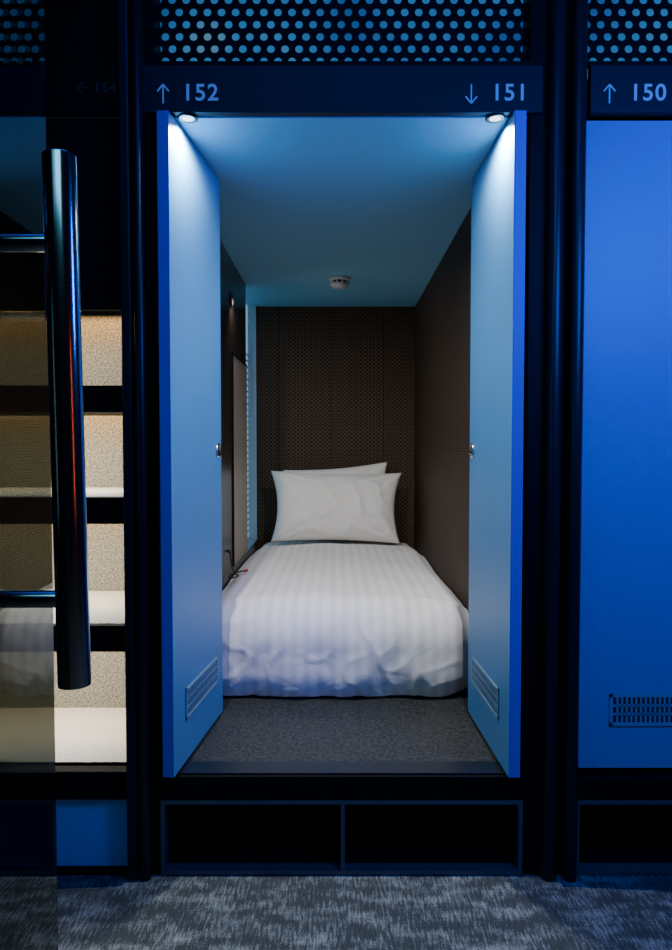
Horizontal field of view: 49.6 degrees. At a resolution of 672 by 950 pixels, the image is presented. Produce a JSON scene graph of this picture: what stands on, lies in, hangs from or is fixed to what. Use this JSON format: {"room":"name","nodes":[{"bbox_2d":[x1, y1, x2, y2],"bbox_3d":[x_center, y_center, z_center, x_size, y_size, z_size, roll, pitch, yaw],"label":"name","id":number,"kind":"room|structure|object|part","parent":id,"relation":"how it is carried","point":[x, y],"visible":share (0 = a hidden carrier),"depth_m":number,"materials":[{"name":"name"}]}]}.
{"room":"capsule hotel corridor","nodes":[
{"label":"capsule hotel corridor","id":0,"kind":"room"},
{"bbox_2d":[46,119,120,271],"bbox_3d":[-1.003,-0.805,2.321,0.795,0.430,0.500,0,2,0],"label":"wall","id":1,"kind":"structure","parent":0,"point":[94,143],"depth_m":2.07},
{"bbox_2d":[131,0,150,881],"bbox_3d":[-0.553,-0.183,2.059,0.032,2.713,0.032,0,2,0],"label":"trim","id":2,"kind":"structure","parent":1,"relation":"attached to","point":[136,5],"depth_m":2.05,"materials":[{"name":"black metal"}]},
{"bbox_2d":[220,240,246,590],"bbox_3d":[-0.550,-0.112,3.208,0.060,1.888,2.020,0,2,0],"label":"wall","id":3,"kind":"structure","parent":0,"point":[232,319],"depth_m":3.52,"materials":[{"name":"black paint"}]},
{"bbox_2d":[55,762,126,799],"bbox_3d":[-1.002,0.904,2.151,0.795,0.084,0.070,0,2,0],"label":"trim","id":4,"kind":"structure","parent":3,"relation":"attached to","point":[81,782],"depth_m":2.12,"materials":[{"name":"black"}]},
{"bbox_2d":[118,0,139,880],"bbox_3d":[-0.589,-0.185,2.119,0.027,2.713,0.150,0,2,0],"label":"trim","id":5,"kind":"structure","parent":3,"relation":"attached to","point":[124,6],"depth_m":2.05,"materials":[{"name":"black metal"}]},
{"bbox_2d":[143,0,162,873],"bbox_3d":[-0.543,-0.186,2.137,0.063,2.713,0.115,0,2,0],"label":"trim","id":6,"kind":"structure","parent":3,"relation":"attached to","point":[150,24],"depth_m":2.08,"materials":[{"name":"black metal"}]},
{"bbox_2d":[157,110,222,777],"bbox_3d":[-0.450,-0.081,2.305,0.034,1.872,0.533,0,2,6],"label":"leaf","id":7,"kind":"object","parent":6,"relation":"attached to","point":[188,190],"visible":0.98,"depth_m":2.19,"materials":[{"name":"blue laminate"}]},
{"bbox_2d":[185,656,217,719],"bbox_3d":[-0.429,0.679,2.346,0.004,0.094,0.346,0,2,6],"label":"vent grille","id":8,"kind":"object","parent":7,"relation":"attached to","point":[203,684],"visible":1,"depth_m":2.32,"materials":[{"name":"blue metal"}]},
{"bbox_2d":[216,443,221,457],"bbox_3d":[-0.406,-0.085,2.521,0.008,0.054,0.054,0,2,6],"label":"rose","id":9,"kind":"object","parent":7,"relation":"attached to","point":[218,445],"visible":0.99,"depth_m":2.50,"materials":[{"name":"silver metal"}]},
{"bbox_2d":[230,291,233,306],"bbox_3d":[-0.515,-0.868,3.589,0.010,0.076,0.076,0,2,0],"label":"light","id":10,"kind":"object","parent":3,"relation":"attached to","point":[231,293],"visible":1,"depth_m":3.57,"materials":[{"name":"black paint"}]},
{"bbox_2d":[232,353,234,565],"bbox_3d":[-0.516,-0.075,3.645,0.008,1.070,0.010,0,2,0],"label":"rim","id":11,"kind":"object","parent":3,"relation":"attached to","point":[232,353],"visible":0.93,"depth_m":3.64,"materials":[{"name":"black metal"}]},
{"bbox_2d":[232,353,246,366],"bbox_3d":[-0.516,-0.616,3.909,0.008,0.010,0.580,0,2,0],"label":"wall panel","id":12,"kind":"object","parent":3,"relation":"attached to","point":[233,354],"visible":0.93,"depth_m":3.88,"materials":[{"name":"black"}]},
{"bbox_2d":[233,356,247,563],"bbox_3d":[-0.517,-0.081,3.930,0.006,1.060,0.560,0,2,0],"label":"pad","id":13,"kind":"object","parent":3,"relation":"attached to","point":[240,370],"visible":1,"depth_m":3.91,"materials":[{"name":"beige fabric"}]},
{"bbox_2d":[247,538,257,551],"bbox_3d":[-0.562,0.445,4.566,0.075,0.020,0.650,0,2,0],"label":"sill","id":14,"kind":"structure","parent":3,"relation":"attached to","point":[251,541],"depth_m":4.70,"materials":[{"name":"blue"}]},
{"bbox_2d":[246,304,248,536],"bbox_3d":[-0.588,-0.341,4.535,0.015,1.533,0.610,0,2,0],"label":"glass","id":15,"kind":"object","parent":14,"relation":"on","point":[246,304],"depth_m":4.81,"materials":[{"name":"blue"}]},
{"bbox_3d":[-0.583,-0.198,4.541,0.005,1.167,0.600,0,2,0],"label":"blind slats","id":16,"kind":"part","parent":15,"relation":"part of","materials":[{"name":"white plastic"}]},
{"bbox_2d":[247,539,258,558],"bbox_3d":[-0.560,0.612,4.572,0.080,0.335,0.650,0,2,0],"label":"wall","id":17,"kind":"structure","parent":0,"point":[255,547],"depth_m":4.58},
{"bbox_2d":[256,307,414,548],"bbox_3d":[0.000,-0.177,4.907,1.200,1.888,0.080,0,2,0],"label":"wall","id":18,"kind":"structure","parent":0,"point":[336,385],"depth_m":4.85,"materials":[{"name":"fabric"}]},
{"bbox_2d":[248,306,256,537],"bbox_3d":[-0.565,-0.343,4.850,0.070,1.553,0.020,0,2,0],"label":"door frame","id":19,"kind":"structure","parent":18,"relation":"attached to","point":[252,377],"depth_m":4.84,"materials":[{"name":"blue"}]},
{"bbox_2d":[156,117,527,306],"bbox_3d":[0.000,-1.088,3.486,1.200,0.040,2.850,0,2,0],"label":"ceiling","id":20,"kind":"structure","parent":0,"point":[379,203],"depth_m":2.72,"materials":[{"name":"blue paint"}]},
{"bbox_2d":[178,114,197,122],"bbox_3d":[-0.420,-1.010,2.063,0.056,0.003,0.056,0,2,0],"label":"recessed light","id":21,"kind":"object","parent":20,"relation":"in","point":[185,118],"visible":1,"depth_m":2.06,"materials":[{"name":"white glass"}]},
{"bbox_2d":[328,275,350,288],"bbox_3d":[0.020,-1.058,4.012,0.124,0.059,0.124,0,2,0],"label":"smoke detector","id":22,"kind":"object","parent":20,"relation":"attached to","point":[336,281],"visible":1,"depth_m":3.97,"materials":[{"name":"grey plastic"}]},
{"bbox_2d":[485,114,504,122],"bbox_3d":[0.452,-1.010,2.063,0.056,0.003,0.056,0,2,0],"label":"recessed light","id":23,"kind":"object","parent":20,"relation":"in","point":[494,118],"visible":1,"depth_m":2.06,"materials":[{"name":"white glass"}]},
{"bbox_3d":[0.017,-1.109,2.089,1.057,0.105,0.060,0,2,0],"label":"box","id":24,"kind":"object","parent":20,"relation":"on","visible":0},
{"bbox_2d":[143,61,543,116],"bbox_3d":[0.015,-1.087,2.044,1.136,0.144,0.031,0,2,0],"label":"number sign","id":25,"kind":"object","parent":24,"relation":"attached to","point":[196,88],"visible":0.97,"depth_m":2.03,"materials":[{"name":"black"}]},
{"bbox_3d":[0.015,-1.153,2.046,1.136,0.012,0.022,0,2,0],"label":"rail","id":26,"kind":"part","parent":25,"relation":"part of","materials":[{"name":"black"}]},
{"bbox_2d":[187,688,497,760],"bbox_3d":[0.000,0.850,3.595,1.120,0.065,2.780,0,2,0],"label":"floor","id":27,"kind":"structure","parent":0,"point":[248,727],"depth_m":2.45,"materials":[{"name":"carpet"}]},
{"bbox_2d":[222,540,468,696],"bbox_3d":[0.003,0.619,3.798,1.029,0.381,2.178,0,2,0],"label":"duvet","id":28,"kind":"object","parent":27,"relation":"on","point":[306,618],"visible":0.95,"depth_m":2.75,"materials":[{"name":"white fabric"}]},
{"bbox_2d":[227,549,247,578],"bbox_3d":[-0.455,0.409,3.373,0.099,0.108,0.214,0,2,-11],"label":"cord","id":29,"kind":"object","parent":28,"relation":"on","point":[228,550],"visible":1,"depth_m":3.39,"materials":[{"name":"black plastic"}]},
{"bbox_2d":[283,462,387,474],"bbox_3d":[0.004,0.163,4.735,0.711,0.494,0.179,0,2,4],"label":"pillow","id":30,"kind":"object","parent":28,"relation":"on","point":[380,468],"visible":0.12,"depth_m":4.72,"materials":[{"name":"white fabric"}]},
{"bbox_2d":[271,471,401,543],"bbox_3d":[0.004,0.198,4.542,0.830,0.446,0.282,0,2,-1],"label":"pillow","id":31,"kind":"object","parent":28,"relation":"on","point":[359,507],"visible":1,"depth_m":4.45,"materials":[{"name":"white fabric"}]},
{"bbox_2d":[57,873,671,949],"bbox_3d":[0.000,1.290,0.050,6.000,0.077,4.200,0,2,0],"label":"floor","id":32,"kind":"structure","parent":0,"point":[524,911],"depth_m":1.95,"materials":[{"name":"carpet"}]},
{"bbox_2d":[0,0,57,949],"bbox_3d":[-0.402,-0.200,0.578,0.004,2.845,0.870,0,2,0],"label":"glass leaf","id":33,"kind":"object","parent":32,"relation":"on","point":[28,835],"visible":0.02,"depth_m":0.93,"materials":[{"name":"clear glass"}]},
{"bbox_2d":[0,233,43,251],"bbox_3d":[-0.349,-0.253,0.791,0.102,0.020,0.020,0,2,0],"label":"standoff","id":34,"kind":"object","parent":33,"relation":"attached to","point":[9,242],"visible":0.7,"depth_m":0.78,"materials":[{"name":"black metal"}]},
{"bbox_2d":[0,590,54,607],"bbox_3d":[-0.349,0.137,0.806,0.102,0.020,0.020,0,2,0],"label":"standoff","id":35,"kind":"object","parent":33,"relation":"attached to","point":[8,598],"visible":0.67,"depth_m":0.80,"materials":[{"name":"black metal"}]},
{"bbox_2d":[41,149,90,689],"bbox_3d":[-0.295,-0.056,0.798,0.045,0.582,0.036,0,2,0],"label":"bar","id":36,"kind":"object","parent":35,"relation":"attached to","point":[59,166],"visible":1,"depth_m":0.79,"materials":[{"name":"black metal"}]},
{"bbox_2d":[57,866,127,874],"bbox_3d":[-1.002,1.163,2.151,0.795,0.017,0.050,0,2,0],"label":"trim","id":37,"kind":"structure","parent":32,"relation":"on","point":[61,870],"depth_m":2.13,"materials":[{"name":"black"}]},
{"bbox_2d":[56,800,126,865],"bbox_3d":[-1.002,1.050,2.157,0.795,0.205,0.030,0,2,0],"label":"panel","id":38,"kind":"object","parent":37,"relation":"on","point":[89,832],"visible":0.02,"depth_m":2.14,"materials":[{"name":"blue metal"}]},
{"bbox_2d":[160,799,522,874],"bbox_3d":[0.017,1.050,2.357,1.057,0.221,0.470,0,2,0],"label":"bay","id":39,"kind":"object","parent":32,"relation":"on","point":[199,837],"visible":0.56,"depth_m":2.27,"materials":[{"name":"black"}]},
{"bbox_2d":[541,762,671,874],"bbox_3d":[0.960,1.050,2.357,0.520,0.221,0.470,0,2,0],"label":"bay","id":40,"kind":"object","parent":32,"relation":"on","point":[615,837],"visible":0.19,"depth_m":2.27,"materials":[{"name":"black"}]},
{"bbox_3d":[0.960,1.058,2.142,0.520,0.221,0.040,0,2,0],"label":"frame","id":41,"kind":"part","parent":40,"relation":"part of","materials":[{"name":"blue"}]},
{"bbox_2d":[414,208,470,613],"bbox_3d":[0.562,-0.125,3.533,0.075,1.888,2.670,0,2,0],"label":"wall","id":42,"kind":"structure","parent":0,"point":[443,309],"depth_m":3.52,"materials":[{"name":"perforated dark brown panel"}]},
{"bbox_2d":[160,772,522,799],"bbox_3d":[0.017,0.910,2.162,1.057,0.071,0.090,0,2,0],"label":"trim","id":43,"kind":"structure","parent":42,"relation":"attached to","point":[180,787],"depth_m":2.12,"materials":[{"name":"black"}]},
{"bbox_2d":[176,761,506,774],"bbox_3d":[0.015,0.872,2.166,1.030,0.005,0.081,0,2,0],"label":"trim","id":44,"kind":"structure","parent":42,"relation":"attached to","point":[189,767],"depth_m":2.16,"materials":[{"name":"black metal"}]},
{"bbox_2d":[520,0,549,873],"bbox_3d":[0.573,-0.186,2.137,0.055,2.713,0.115,0,2,0],"label":"post","id":45,"kind":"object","parent":42,"relation":"attached to","point":[538,24],"depth_m":2.08,"materials":[{"name":"black metal"}]},
{"bbox_2d":[468,110,526,777],"bbox_3d":[0.499,-0.081,2.304,0.034,1.872,0.530,0,2,-2],"label":"leaf","id":46,"kind":"object","parent":45,"relation":"attached to","point":[498,200],"visible":0.98,"depth_m":2.18,"materials":[{"name":"blue laminate"}]},
{"bbox_2d":[469,443,473,457],"bbox_3d":[0.470,-0.085,2.521,0.008,0.054,0.054,0,2,-2],"label":"rose","id":47,"kind":"object","parent":46,"relation":"attached to","point":[471,445],"visible":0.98,"depth_m":2.50,"materials":[{"name":"silver metal"}]},
{"bbox_2d":[472,656,498,719],"bbox_3d":[0.479,0.679,2.346,0.004,0.094,0.345,0,2,-2],"label":"vent grille","id":48,"kind":"object","parent":46,"relation":"attached to","point":[485,686],"visible":1,"depth_m":2.32,"materials":[{"name":"blue metal"}]},
{"bbox_2d":[540,0,566,881],"bbox_3d":[0.618,-0.183,2.064,0.044,2.713,0.044,0,2,0],"label":"post","id":49,"kind":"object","parent":42,"relation":"attached to","point":[557,58],"depth_m":2.05,"materials":[{"name":"black metal"}]},
{"bbox_2d":[562,0,587,882],"bbox_3d":[0.678,-0.183,2.059,0.040,2.713,0.040,0,2,0],"label":"post","id":50,"kind":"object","parent":42,"relation":"attached to","point":[580,7],"depth_m":2.05,"materials":[{"name":"black metal"}]},
{"bbox_2d":[587,117,671,120],"bbox_3d":[0.962,-0.111,2.237,0.516,1.950,0.040,0,2,0],"label":"wall","id":51,"kind":"structure","parent":0,"point":[588,118],"depth_m":2.18,"materials":[{"name":"black"}]},
{"bbox_2d":[578,768,671,799],"bbox_3d":[1.010,0.910,2.162,0.620,0.071,0.090,0,2,0],"label":"trim","id":52,"kind":"structure","parent":51,"relation":"attached to","point":[593,783],"depth_m":2.12,"materials":[{"name":"black"}]},
{"bbox_3d":[2.160,-0.331,2.149,1.680,3.003,0.120,0,2,0],"label":"wall","id":53,"kind":"structure","parent":0,"visible":0},
{"bbox_2d":[44,0,117,63],"bbox_3d":[-0.733,-1.351,2.090,0.255,0.380,0.080,0,2,0],"label":"trim","id":54,"kind":"structure","parent":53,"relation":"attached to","point":[75,31],"depth_m":2.05,"materials":[{"name":"black"}]},
{"bbox_2d":[45,64,118,116],"bbox_3d":[-1.004,-1.087,2.052,0.793,0.142,0.016,0,2,0],"label":"number sign","id":55,"kind":"object","parent":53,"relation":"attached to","point":[71,90],"visible":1,"depth_m":2.05,"materials":[{"name":"black"}]},
{"bbox_2d":[51,272,125,765],"bbox_3d":[-1.011,-0.084,2.366,0.818,1.914,0.545,0,2,0],"label":"staircase","id":56,"kind":"structure","parent":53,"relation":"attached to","point":[90,721],"depth_m":2.58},
{"bbox_2d":[155,0,527,60],"bbox_3d":[0.015,-1.365,2.095,1.160,0.408,0.068,0,2,0],"label":"perforated panel","id":57,"kind":"object","parent":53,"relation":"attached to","point":[190,30],"visible":0.84,"depth_m":2.07,"materials":[{"name":"black"}]},
{"bbox_2d":[556,0,572,872],"bbox_3d":[0.672,-0.186,2.139,0.055,2.713,0.110,0,2,0],"label":"trim","id":58,"kind":"structure","parent":53,"relation":"attached to","point":[569,9],"depth_m":2.09,"materials":[{"name":"black metal"}]},
{"bbox_2d":[578,121,671,767],"bbox_3d":[0.960,-0.073,2.120,0.511,1.872,0.034,0,2,0],"label":"leaf","id":59,"kind":"object","parent":53,"relation":"attached to","point":[626,585],"visible":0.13,"depth_m":2.10,"materials":[{"name":"blue laminate"}]},
{"bbox_2d":[609,694,671,725],"bbox_3d":[0.962,0.688,2.129,0.322,0.094,0.004,0,2,0],"label":"vent grille","id":60,"kind":"object","parent":59,"relation":"attached to","point":[624,709],"visible":1,"depth_m":2.13,"materials":[{"name":"blue metal"}]},
{"bbox_2d":[587,0,671,78],"bbox_3d":[0.962,-1.365,2.095,0.540,0.408,0.068,0,2,0],"label":"perforated panel","id":61,"kind":"object","parent":53,"relation":"attached to","point":[618,30],"visible":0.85,"depth_m":2.07,"materials":[{"name":"black"}]},
{"bbox_2d":[587,61,671,116],"bbox_3d":[0.965,-1.087,2.044,0.516,0.144,0.031,0,2,0],"label":"number sign","id":62,"kind":"object","parent":53,"relation":"attached to","point":[615,88],"visible":0.99,"depth_m":2.03,"materials":[{"name":"black"}]},
{"bbox_3d":[0.965,-1.153,2.046,0.516,0.012,0.022,0,2,0],"label":"rail","id":63,"kind":"part","parent":62,"relation":"part of","materials":[{"name":"black"}]}
]}

